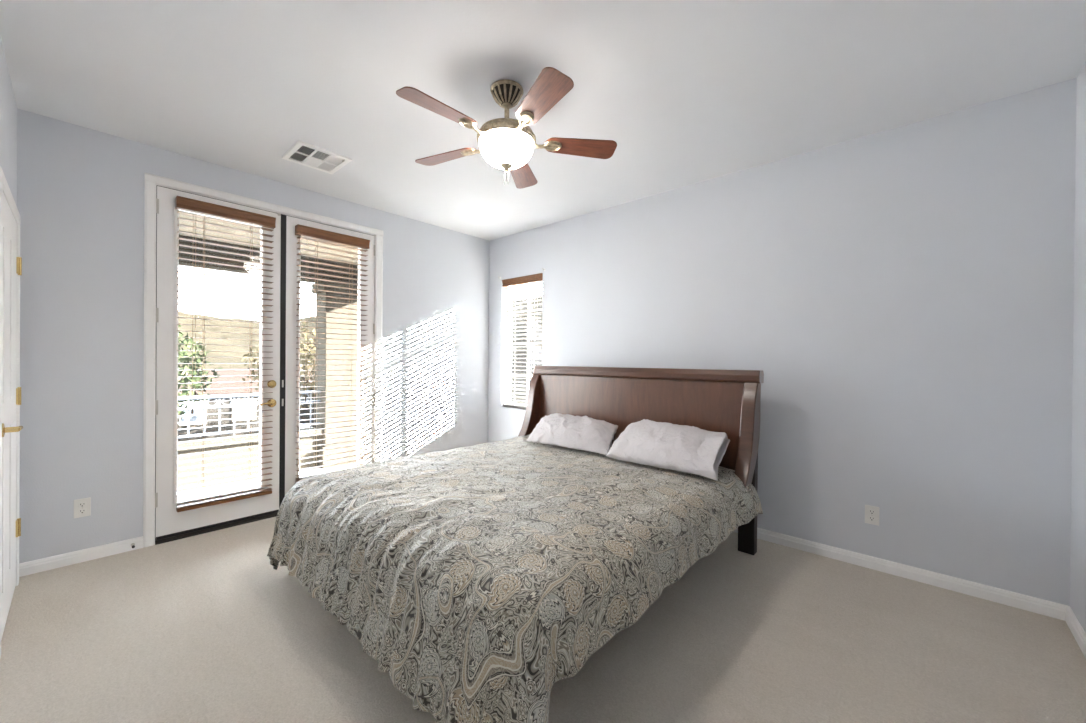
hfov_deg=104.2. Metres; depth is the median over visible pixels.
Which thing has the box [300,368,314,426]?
house
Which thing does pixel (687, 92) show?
ceiling
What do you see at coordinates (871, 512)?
wall outlet
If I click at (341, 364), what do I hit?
column
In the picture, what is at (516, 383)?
house
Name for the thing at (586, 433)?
bed pillow
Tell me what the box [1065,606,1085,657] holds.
baseboard
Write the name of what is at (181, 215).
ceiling
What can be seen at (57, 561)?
baseboard
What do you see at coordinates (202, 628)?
floor
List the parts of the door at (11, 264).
panel, panel, panel, lever handle, panel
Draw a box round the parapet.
[178,427,323,491]
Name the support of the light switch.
attached to the wall at (80, 190)
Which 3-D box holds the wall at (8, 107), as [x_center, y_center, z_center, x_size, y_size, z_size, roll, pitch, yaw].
[-1.461,-0.087,0.911,4.495,2.740,0.150,1,0,42]
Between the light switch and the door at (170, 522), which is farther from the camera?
the light switch
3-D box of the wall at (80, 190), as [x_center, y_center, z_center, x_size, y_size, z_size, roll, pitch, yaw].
[-1.925,-0.103,3.861,0.150,2.740,3.905,1,0,42]
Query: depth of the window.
5.03 m
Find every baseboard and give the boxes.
[19,536,142,576]
[734,528,1067,620]
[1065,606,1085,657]
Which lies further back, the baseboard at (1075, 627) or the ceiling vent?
the ceiling vent
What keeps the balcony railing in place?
on the parapet
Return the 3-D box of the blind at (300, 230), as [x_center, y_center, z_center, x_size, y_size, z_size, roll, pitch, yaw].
[-1.856,-0.046,3.755,0.072,2.183,0.615,1,0,42]
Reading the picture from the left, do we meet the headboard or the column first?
the column
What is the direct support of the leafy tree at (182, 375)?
on the ground
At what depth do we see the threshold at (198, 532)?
3.16 m
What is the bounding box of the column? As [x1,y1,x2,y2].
[311,281,357,468]
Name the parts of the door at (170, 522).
lever handle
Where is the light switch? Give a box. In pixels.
[390,368,396,379]
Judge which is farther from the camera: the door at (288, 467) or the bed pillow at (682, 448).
the door at (288, 467)
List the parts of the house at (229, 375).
pane, pane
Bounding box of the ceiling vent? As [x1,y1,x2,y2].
[282,140,351,173]
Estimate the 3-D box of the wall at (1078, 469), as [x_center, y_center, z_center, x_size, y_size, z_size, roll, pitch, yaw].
[1.470,-0.062,0.691,0.150,2.740,3.755,1,0,42]
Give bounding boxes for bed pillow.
[526,413,617,454]
[606,419,729,480]
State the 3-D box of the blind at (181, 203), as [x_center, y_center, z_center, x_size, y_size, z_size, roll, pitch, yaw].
[-2.371,-0.047,3.186,0.072,2.211,0.605,1,0,42]
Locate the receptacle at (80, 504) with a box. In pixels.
[78,502,85,506]
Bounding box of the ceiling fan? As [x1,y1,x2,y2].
[396,67,616,188]
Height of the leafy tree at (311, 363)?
6.389 m
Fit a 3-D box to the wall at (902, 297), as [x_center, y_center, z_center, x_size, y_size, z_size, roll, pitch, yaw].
[1.113,-0.078,3.646,4.645,2.740,0.150,1,0,42]
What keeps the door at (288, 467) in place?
in the wall at (80, 190)
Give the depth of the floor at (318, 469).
4.43 m
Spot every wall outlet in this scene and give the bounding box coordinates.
[74,497,90,517]
[405,450,410,456]
[865,505,878,525]
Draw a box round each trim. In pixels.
[0,166,19,657]
[143,173,382,546]
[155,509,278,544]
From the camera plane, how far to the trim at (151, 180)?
2.90 m
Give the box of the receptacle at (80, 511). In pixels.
[78,509,85,513]
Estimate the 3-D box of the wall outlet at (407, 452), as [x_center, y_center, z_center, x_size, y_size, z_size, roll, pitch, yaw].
[-1.387,0.971,4.352,0.009,0.117,0.073,1,0,42]
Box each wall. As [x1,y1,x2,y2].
[0,37,16,205]
[17,108,489,562]
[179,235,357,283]
[488,78,1076,605]
[1070,61,1085,632]
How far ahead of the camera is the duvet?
1.73 m
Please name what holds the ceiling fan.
hanging from the ceiling at (687, 92)
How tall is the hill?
17.142 m
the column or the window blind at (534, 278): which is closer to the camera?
the window blind at (534, 278)
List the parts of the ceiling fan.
fan blade, fan blade, lamp shade, fan blade, fan blade, fan blade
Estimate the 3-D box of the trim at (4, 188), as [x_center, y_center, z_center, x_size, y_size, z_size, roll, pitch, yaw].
[-2.656,0.213,2.103,0.950,2.110,0.018,1,0,42]
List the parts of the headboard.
headboard panel, crown rail, leg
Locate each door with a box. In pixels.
[1,193,22,639]
[155,186,280,539]
[279,214,375,507]
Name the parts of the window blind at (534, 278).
ladder cord, rail, ladder cord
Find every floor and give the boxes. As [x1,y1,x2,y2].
[0,517,1085,722]
[177,463,356,500]
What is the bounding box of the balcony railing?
[178,390,320,437]
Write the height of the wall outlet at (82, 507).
0.117 m
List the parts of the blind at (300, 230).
pull cord, pull cord, ladder cord, ladder cord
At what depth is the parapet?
4.53 m
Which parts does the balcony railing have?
rail, rail, rail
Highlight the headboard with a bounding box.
[518,366,763,554]
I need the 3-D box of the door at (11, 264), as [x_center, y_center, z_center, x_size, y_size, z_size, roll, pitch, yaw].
[-2.649,0.244,2.133,0.830,2.023,0.070,1,0,42]
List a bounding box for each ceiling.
[0,0,1085,240]
[179,213,357,263]
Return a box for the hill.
[178,312,315,372]
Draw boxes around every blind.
[175,196,275,511]
[295,224,369,483]
[502,273,542,408]
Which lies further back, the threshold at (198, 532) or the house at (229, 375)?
the house at (229, 375)
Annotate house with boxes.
[178,368,259,440]
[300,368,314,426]
[511,297,541,404]
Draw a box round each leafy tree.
[178,322,222,418]
[242,320,315,410]
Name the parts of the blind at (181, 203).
pull cord, pull cord, ladder cord, rail, ladder cord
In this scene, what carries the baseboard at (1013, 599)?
attached to the wall at (902, 297)
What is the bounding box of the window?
[506,286,541,402]
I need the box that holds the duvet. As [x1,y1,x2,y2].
[267,434,762,722]

